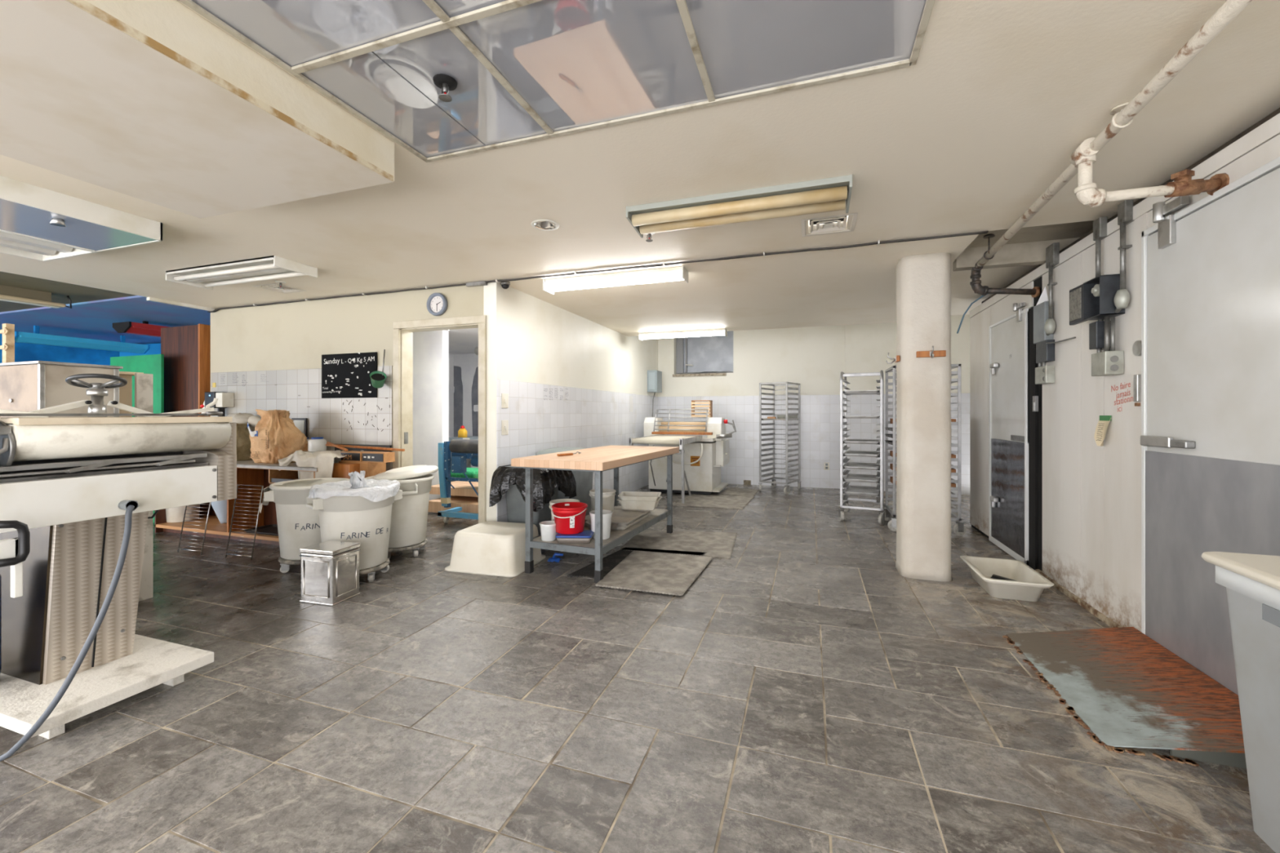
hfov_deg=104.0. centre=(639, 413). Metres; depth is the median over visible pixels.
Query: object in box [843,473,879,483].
sheet pan
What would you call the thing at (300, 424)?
picture
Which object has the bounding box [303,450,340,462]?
tub
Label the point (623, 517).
baking tray
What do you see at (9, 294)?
ceiling light
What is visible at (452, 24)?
bars
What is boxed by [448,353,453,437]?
wall
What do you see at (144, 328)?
trough
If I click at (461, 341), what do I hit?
ceiling
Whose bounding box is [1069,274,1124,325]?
control box
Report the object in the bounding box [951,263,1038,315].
ceiling
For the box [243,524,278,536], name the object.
baking tray
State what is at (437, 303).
wall clock
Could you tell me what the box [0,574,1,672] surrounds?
drum
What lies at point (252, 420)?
cloth
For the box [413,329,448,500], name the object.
wall
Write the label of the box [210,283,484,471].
wall
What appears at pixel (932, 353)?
coat hook
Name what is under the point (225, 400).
soap dispenser
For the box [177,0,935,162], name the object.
trim
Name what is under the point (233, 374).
notes
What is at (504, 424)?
light switch
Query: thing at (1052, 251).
conduit
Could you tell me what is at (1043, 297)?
paper sheet
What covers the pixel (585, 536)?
tub
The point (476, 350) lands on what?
duct
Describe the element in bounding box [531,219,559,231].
recessed light
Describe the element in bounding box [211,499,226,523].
plastic bag
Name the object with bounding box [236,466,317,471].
countertop
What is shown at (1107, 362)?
control box
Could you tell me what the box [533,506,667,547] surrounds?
shelf
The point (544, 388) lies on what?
notes
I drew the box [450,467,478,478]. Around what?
crate
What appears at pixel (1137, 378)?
plate
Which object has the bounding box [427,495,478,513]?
wooden platform
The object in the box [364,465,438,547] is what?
bin
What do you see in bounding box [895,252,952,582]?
column
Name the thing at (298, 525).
bin
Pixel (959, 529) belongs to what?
rack
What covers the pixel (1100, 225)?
conduit
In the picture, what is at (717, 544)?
floor mat
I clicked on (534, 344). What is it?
wall
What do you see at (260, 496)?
wire rack
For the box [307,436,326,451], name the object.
plastic jar
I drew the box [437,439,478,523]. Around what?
machine
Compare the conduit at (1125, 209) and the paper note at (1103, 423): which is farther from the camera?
the paper note at (1103, 423)
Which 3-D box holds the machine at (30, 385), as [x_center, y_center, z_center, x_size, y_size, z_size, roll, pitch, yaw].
[-3.470,0.457,2.959,0.594,1.486,0.354,0,0,19]
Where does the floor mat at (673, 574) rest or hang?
on the floor mat at (611, 561)
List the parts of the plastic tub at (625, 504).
plastic tub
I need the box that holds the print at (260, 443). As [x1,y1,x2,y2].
[249,430,268,458]
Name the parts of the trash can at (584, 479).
lid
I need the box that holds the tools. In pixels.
[990,573,1017,581]
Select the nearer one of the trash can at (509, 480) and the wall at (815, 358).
the trash can at (509, 480)
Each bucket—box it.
[165,503,199,522]
[549,498,579,533]
[551,502,587,534]
[589,488,616,511]
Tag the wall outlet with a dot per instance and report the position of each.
(826, 465)
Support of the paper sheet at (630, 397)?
attached to the wall at (534, 344)
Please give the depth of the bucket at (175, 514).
5.13 m
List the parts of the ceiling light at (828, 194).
plate, plate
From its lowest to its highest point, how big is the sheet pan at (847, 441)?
0.027 m
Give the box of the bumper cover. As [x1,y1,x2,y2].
[1132,340,1142,355]
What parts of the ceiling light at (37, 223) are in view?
rail, knob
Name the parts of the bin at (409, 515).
lid, grab handle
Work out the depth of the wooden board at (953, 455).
5.16 m
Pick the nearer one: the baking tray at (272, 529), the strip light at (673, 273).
the strip light at (673, 273)
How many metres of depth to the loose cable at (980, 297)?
5.41 m
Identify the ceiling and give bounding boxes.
[0,0,394,218]
[0,0,1279,344]
[444,328,478,354]
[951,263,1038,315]
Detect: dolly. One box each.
[278,555,301,573]
[359,558,389,582]
[387,538,427,559]
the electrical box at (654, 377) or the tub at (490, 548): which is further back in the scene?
the electrical box at (654, 377)
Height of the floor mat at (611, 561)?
0.012 m
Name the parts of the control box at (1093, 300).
lid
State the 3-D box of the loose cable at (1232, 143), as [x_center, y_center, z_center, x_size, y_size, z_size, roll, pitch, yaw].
[2.790,-1.104,3.107,0.030,0.025,2.401,0,0,19]
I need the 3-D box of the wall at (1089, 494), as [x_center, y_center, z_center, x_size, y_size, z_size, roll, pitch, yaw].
[2.881,0.057,1.328,1.402,2.286,7.972,0,0,19]
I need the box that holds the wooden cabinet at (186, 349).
[160,324,210,416]
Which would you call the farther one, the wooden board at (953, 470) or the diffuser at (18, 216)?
the wooden board at (953, 470)
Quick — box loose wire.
[1045,337,1075,343]
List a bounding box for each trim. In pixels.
[66,0,393,181]
[146,297,214,311]
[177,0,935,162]
[952,237,1079,271]
[981,107,1279,303]
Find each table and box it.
[154,449,364,545]
[448,435,478,481]
[511,444,679,582]
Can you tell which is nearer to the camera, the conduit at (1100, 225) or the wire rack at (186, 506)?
the conduit at (1100, 225)
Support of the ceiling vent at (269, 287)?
in the ceiling at (997, 100)
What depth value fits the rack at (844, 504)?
5.58 m
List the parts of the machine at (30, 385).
panel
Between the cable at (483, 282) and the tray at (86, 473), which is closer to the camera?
the tray at (86, 473)
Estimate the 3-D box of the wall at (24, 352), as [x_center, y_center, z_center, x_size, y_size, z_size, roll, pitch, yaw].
[-9.777,-0.026,6.096,0.120,2.452,7.240,0,0,19]
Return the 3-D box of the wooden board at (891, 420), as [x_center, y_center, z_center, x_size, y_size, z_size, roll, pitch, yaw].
[2.952,0.083,5.249,0.530,0.056,0.440,0,0,19]
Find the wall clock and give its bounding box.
[426,293,447,315]
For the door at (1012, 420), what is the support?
in the wall at (1089, 494)
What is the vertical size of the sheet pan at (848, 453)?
0.027 m
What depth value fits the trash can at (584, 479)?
4.89 m
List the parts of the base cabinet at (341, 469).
drawer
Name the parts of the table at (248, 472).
panel, panel, panel, drawer, apron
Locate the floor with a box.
[0,484,1275,852]
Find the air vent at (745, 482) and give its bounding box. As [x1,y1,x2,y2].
[743,480,751,484]
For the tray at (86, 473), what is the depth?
1.92 m
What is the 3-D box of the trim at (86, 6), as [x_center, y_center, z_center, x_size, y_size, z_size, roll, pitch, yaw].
[-1.838,-0.995,-0.178,0.022,0.020,4.858,0,0,19]
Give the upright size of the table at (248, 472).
0.877 m
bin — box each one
[263,477,350,559]
[306,470,402,569]
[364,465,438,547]
[1201,551,1279,852]
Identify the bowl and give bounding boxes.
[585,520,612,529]
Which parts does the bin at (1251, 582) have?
lid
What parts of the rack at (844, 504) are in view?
post, post, frame, frame, post, post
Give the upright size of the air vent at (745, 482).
0.090 m
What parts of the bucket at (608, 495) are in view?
handle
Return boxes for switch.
[501,393,508,408]
[501,420,508,435]
[1035,339,1054,363]
[1088,320,1104,349]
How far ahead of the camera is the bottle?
7.15 m
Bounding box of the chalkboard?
[321,351,377,398]
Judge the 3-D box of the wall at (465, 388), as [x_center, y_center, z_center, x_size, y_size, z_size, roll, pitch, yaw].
[-1.824,0.030,8.663,3.616,2.340,0.134,0,0,19]
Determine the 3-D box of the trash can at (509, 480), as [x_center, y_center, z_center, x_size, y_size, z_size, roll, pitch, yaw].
[-0.916,0.826,4.392,0.539,0.748,0.631,0,0,22]
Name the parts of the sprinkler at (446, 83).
frame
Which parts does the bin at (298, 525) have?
grab handle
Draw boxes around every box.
[299,540,360,606]
[340,450,368,462]
[362,451,395,462]
[647,370,662,417]
[1033,301,1054,384]
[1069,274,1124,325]
[1088,316,1124,376]
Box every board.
[110,354,164,522]
[119,371,143,417]
[134,373,153,601]
[334,444,391,452]
[651,431,712,435]
[889,418,955,423]
[889,450,955,457]
[889,463,955,472]
[889,476,955,487]
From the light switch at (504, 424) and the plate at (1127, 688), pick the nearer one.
the plate at (1127, 688)
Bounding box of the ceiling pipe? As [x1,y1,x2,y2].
[969,0,1253,297]
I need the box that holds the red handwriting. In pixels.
[1111,382,1133,411]
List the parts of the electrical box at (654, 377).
door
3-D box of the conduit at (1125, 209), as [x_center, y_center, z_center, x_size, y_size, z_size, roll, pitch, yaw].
[2.584,-0.834,2.690,0.067,0.588,0.119,0,0,19]
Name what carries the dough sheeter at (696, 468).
on the floor
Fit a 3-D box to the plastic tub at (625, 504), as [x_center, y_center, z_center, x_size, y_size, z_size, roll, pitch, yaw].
[0.000,0.830,4.753,0.417,0.128,0.328,0,0,12]
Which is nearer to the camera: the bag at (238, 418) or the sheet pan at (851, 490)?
the bag at (238, 418)
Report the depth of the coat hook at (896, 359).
3.78 m
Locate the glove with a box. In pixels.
[547,552,563,562]
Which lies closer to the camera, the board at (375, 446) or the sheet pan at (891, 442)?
the board at (375, 446)
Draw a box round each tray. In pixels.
[0,462,208,483]
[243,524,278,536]
[584,506,649,525]
[584,511,651,528]
[584,513,650,529]
[622,510,651,525]
[763,417,794,420]
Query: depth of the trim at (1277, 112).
2.23 m
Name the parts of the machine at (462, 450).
post, frame post, frame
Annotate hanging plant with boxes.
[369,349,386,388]
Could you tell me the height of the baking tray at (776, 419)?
0.023 m
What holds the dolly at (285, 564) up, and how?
on the floor
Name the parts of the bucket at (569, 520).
handle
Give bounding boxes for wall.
[0,333,119,365]
[119,342,160,356]
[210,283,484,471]
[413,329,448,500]
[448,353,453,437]
[453,353,478,467]
[484,282,657,522]
[657,314,969,495]
[969,113,1279,631]
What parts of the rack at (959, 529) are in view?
post, post, frame, frame, post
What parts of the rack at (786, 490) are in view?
post, post, frame, frame, post, post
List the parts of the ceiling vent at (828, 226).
plate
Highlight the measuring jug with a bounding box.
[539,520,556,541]
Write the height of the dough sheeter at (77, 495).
1.380 m
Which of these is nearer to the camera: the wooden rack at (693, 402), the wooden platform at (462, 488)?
the wooden platform at (462, 488)
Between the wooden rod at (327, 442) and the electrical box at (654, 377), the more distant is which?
the electrical box at (654, 377)
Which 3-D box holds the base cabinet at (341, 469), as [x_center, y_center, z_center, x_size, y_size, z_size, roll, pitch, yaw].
[-2.517,0.813,4.458,0.343,0.774,0.298,0,0,19]
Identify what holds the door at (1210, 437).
in the wall at (1089, 494)
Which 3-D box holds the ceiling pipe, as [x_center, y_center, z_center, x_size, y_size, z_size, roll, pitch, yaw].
[2.039,-1.056,1.854,0.553,0.373,4.282,0,0,21]
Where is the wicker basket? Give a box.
[302,443,307,451]
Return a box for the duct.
[474,347,478,355]
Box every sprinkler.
[275,280,285,288]
[432,74,457,102]
[645,232,655,241]
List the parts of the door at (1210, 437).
handle, kick plate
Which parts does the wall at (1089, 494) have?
panel, panel, panel, panel, panel, post, panel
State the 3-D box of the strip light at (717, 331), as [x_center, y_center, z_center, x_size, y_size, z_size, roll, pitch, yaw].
[0.589,-1.105,7.000,1.236,0.095,0.168,0,0,19]
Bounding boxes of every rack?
[177,502,211,555]
[225,484,263,560]
[691,400,712,417]
[758,382,800,494]
[838,370,885,524]
[882,364,966,536]
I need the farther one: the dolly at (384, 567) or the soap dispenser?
the soap dispenser
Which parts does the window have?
frame, sill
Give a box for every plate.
[1002,626,1246,768]
[1032,395,1038,411]
[1133,374,1141,406]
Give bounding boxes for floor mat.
[567,546,706,578]
[595,550,712,595]
[617,529,737,559]
[673,493,754,509]
[719,487,759,496]
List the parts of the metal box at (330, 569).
lid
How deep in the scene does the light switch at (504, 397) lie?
4.44 m
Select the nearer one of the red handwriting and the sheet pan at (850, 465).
the red handwriting
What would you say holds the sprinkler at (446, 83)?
attached to the ceiling at (997, 100)
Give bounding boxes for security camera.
[500,281,510,288]
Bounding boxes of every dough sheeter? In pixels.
[0,373,236,761]
[628,408,736,503]
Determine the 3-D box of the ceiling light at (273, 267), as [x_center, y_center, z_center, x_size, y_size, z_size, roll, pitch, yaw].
[-3.197,-1.115,4.004,1.242,0.075,0.336,0,0,19]
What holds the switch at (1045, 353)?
attached to the control box at (1045, 353)
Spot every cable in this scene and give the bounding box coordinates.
[207,231,988,312]
[956,293,987,333]
[1016,142,1232,281]
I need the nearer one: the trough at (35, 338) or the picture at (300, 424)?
the picture at (300, 424)
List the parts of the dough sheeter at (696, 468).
power cord, rail, gear arm, lever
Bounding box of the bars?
[291,0,715,134]
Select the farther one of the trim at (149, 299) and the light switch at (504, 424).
the trim at (149, 299)
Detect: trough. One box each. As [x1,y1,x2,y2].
[1,325,150,354]
[112,320,168,337]
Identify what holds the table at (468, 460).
on the floor
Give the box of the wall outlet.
[823,462,829,470]
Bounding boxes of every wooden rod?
[325,444,404,451]
[326,441,347,451]
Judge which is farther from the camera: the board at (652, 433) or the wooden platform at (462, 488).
the board at (652, 433)
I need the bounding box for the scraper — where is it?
[556,451,581,456]
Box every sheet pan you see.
[843,439,879,444]
[843,462,879,470]
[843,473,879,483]
[844,390,879,395]
[844,415,879,418]
[844,450,879,457]
[844,484,879,496]
[885,427,896,431]
[885,434,952,438]
[885,440,954,444]
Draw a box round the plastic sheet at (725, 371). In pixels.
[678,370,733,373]
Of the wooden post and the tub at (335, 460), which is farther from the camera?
the tub at (335, 460)
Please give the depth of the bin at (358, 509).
3.49 m
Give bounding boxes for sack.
[236,422,252,461]
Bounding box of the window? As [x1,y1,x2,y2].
[672,330,733,377]
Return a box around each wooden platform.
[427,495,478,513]
[429,480,478,497]
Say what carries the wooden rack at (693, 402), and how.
on the dough sheeter at (696, 468)
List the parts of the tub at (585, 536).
lid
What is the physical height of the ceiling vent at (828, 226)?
0.065 m
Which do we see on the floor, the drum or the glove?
the glove
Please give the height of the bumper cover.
0.080 m
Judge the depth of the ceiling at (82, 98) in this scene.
1.69 m
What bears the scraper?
on the work table at (598, 460)
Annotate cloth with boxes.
[248,415,261,431]
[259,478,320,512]
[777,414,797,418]
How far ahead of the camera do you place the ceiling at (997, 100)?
2.15 m
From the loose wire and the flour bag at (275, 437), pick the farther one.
the flour bag at (275, 437)
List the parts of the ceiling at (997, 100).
panel, panel, panel, panel, panel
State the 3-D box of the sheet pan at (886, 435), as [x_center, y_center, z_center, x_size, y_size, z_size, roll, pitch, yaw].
[2.919,0.241,5.260,0.572,0.025,0.482,0,0,19]
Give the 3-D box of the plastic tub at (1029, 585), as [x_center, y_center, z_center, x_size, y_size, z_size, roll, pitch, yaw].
[2.494,1.134,3.436,0.390,0.132,0.582,0,0,19]
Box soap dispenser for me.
[204,391,234,416]
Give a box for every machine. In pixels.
[0,360,123,417]
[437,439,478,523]
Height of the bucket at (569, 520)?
0.200 m
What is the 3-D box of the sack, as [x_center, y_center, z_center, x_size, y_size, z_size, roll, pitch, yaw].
[-4.001,0.277,4.988,0.276,0.373,0.314,0,0,19]
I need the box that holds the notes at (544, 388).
[543,388,568,399]
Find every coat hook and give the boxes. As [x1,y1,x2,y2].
[885,352,899,364]
[915,346,946,358]
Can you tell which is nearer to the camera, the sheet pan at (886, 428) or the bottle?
the sheet pan at (886, 428)
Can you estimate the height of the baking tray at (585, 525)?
0.025 m
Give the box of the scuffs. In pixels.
[275,384,390,431]
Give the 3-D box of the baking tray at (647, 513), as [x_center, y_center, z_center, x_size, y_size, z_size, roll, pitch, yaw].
[-0.209,0.920,4.481,0.442,0.025,0.632,0,0,22]
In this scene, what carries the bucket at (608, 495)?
on the baking tray at (623, 517)
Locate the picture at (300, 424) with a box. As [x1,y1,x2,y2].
[293,420,304,433]
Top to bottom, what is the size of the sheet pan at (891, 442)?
0.025 m
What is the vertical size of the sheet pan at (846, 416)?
0.027 m
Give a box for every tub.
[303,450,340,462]
[444,520,546,577]
[555,529,593,543]
[617,491,662,510]
[960,555,1053,601]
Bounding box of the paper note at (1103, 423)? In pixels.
[1093,415,1111,446]
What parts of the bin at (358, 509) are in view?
grab handle, grab handle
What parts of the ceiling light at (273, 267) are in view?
plate, rail, plate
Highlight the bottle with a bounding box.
[457,425,466,437]
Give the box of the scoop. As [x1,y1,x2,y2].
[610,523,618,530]
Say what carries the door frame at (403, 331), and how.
in the wall at (286, 344)
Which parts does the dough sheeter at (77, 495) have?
guard rod, guard door, grab handle, power cord, support arm, guide rail, plate, panel, rail, lever, cheek plate, cheek plate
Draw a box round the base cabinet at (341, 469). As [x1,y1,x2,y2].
[332,461,386,479]
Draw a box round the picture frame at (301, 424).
[291,417,307,437]
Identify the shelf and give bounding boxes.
[154,515,279,541]
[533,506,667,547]
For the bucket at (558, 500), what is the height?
0.250 m
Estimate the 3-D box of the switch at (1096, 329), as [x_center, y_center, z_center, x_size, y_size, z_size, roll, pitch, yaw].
[2.629,-0.446,2.851,0.079,0.152,0.080,0,0,19]
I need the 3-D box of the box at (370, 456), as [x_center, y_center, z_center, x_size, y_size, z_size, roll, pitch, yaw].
[-2.299,0.382,4.392,0.246,0.085,0.128,0,0,19]
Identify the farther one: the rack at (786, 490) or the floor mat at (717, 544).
the rack at (786, 490)
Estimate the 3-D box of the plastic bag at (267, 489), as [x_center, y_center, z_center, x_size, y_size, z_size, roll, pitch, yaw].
[-2.781,0.641,3.988,0.233,0.202,0.539,0,0,19]
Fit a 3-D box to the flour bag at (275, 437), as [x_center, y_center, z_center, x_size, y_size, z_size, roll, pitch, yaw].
[-3.454,0.212,4.764,0.480,0.503,0.388,0,0,19]
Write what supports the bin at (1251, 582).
on the floor
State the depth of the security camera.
4.36 m
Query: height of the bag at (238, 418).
0.172 m
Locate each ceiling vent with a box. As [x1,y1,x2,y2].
[251,283,306,293]
[800,213,857,236]
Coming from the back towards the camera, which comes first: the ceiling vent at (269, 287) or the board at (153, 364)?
the board at (153, 364)
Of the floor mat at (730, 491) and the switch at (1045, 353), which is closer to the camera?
the switch at (1045, 353)
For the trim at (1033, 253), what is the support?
attached to the wall at (1089, 494)
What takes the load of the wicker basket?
on the table at (248, 472)
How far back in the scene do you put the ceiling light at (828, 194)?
2.65 m
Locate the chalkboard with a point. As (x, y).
(344, 375)
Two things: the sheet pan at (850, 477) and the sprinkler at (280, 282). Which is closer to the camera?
the sprinkler at (280, 282)
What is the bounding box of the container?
[589,509,613,539]
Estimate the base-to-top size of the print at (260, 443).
0.264 m
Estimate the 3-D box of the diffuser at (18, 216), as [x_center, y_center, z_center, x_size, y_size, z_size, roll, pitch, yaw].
[-3.443,-1.047,2.413,0.627,0.004,1.479,0,0,19]
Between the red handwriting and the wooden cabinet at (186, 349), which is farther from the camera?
the wooden cabinet at (186, 349)
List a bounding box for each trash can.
[488,464,576,553]
[535,447,593,515]
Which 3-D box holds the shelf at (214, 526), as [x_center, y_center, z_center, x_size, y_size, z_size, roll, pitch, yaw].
[-3.742,1.130,4.908,2.256,0.030,0.496,0,0,19]
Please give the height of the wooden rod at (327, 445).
0.048 m
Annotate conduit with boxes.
[1044,242,1059,336]
[1093,216,1106,277]
[1113,199,1133,313]
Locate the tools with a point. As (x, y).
(993, 576)
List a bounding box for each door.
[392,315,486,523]
[988,302,1037,569]
[1140,156,1279,695]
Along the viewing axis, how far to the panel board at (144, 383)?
3.23 m
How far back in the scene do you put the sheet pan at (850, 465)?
5.79 m
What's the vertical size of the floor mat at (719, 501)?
0.012 m
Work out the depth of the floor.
1.91 m
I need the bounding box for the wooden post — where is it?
[0,323,14,362]
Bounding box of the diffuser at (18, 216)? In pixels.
[0,198,155,250]
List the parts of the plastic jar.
lid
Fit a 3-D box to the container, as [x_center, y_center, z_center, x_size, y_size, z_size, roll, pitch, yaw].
[-0.301,0.859,3.860,0.182,0.200,0.182,0,0,19]
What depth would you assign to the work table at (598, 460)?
3.76 m
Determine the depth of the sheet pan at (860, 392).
5.52 m
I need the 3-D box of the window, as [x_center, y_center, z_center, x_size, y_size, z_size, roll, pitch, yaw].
[1.115,-1.148,8.774,1.064,1.002,0.230,0,0,19]
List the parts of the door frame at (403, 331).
casing, strike plate, casing, casing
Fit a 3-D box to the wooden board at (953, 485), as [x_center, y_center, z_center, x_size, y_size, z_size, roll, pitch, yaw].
[2.952,0.725,5.249,0.530,0.056,0.440,0,0,19]
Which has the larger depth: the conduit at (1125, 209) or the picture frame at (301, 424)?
the picture frame at (301, 424)
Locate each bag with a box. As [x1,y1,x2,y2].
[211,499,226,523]
[226,413,253,428]
[247,408,307,463]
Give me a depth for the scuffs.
4.85 m
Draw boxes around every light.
[0,175,162,262]
[0,284,71,308]
[165,255,317,289]
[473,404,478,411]
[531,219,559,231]
[542,265,688,294]
[626,174,852,237]
[638,328,727,340]
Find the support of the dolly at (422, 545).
on the floor
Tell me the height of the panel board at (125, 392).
1.464 m
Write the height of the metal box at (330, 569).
0.342 m
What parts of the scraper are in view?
handle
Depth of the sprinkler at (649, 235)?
3.16 m
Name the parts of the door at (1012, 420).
handle, handle, kick plate, name plate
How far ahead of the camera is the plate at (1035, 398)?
3.73 m
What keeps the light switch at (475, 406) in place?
attached to the wall at (465, 388)
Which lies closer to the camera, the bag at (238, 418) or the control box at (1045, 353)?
the control box at (1045, 353)
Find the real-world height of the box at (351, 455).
0.085 m
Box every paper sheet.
[629,395,632,412]
[1036,286,1048,305]
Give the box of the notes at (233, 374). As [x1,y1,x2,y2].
[220,373,267,386]

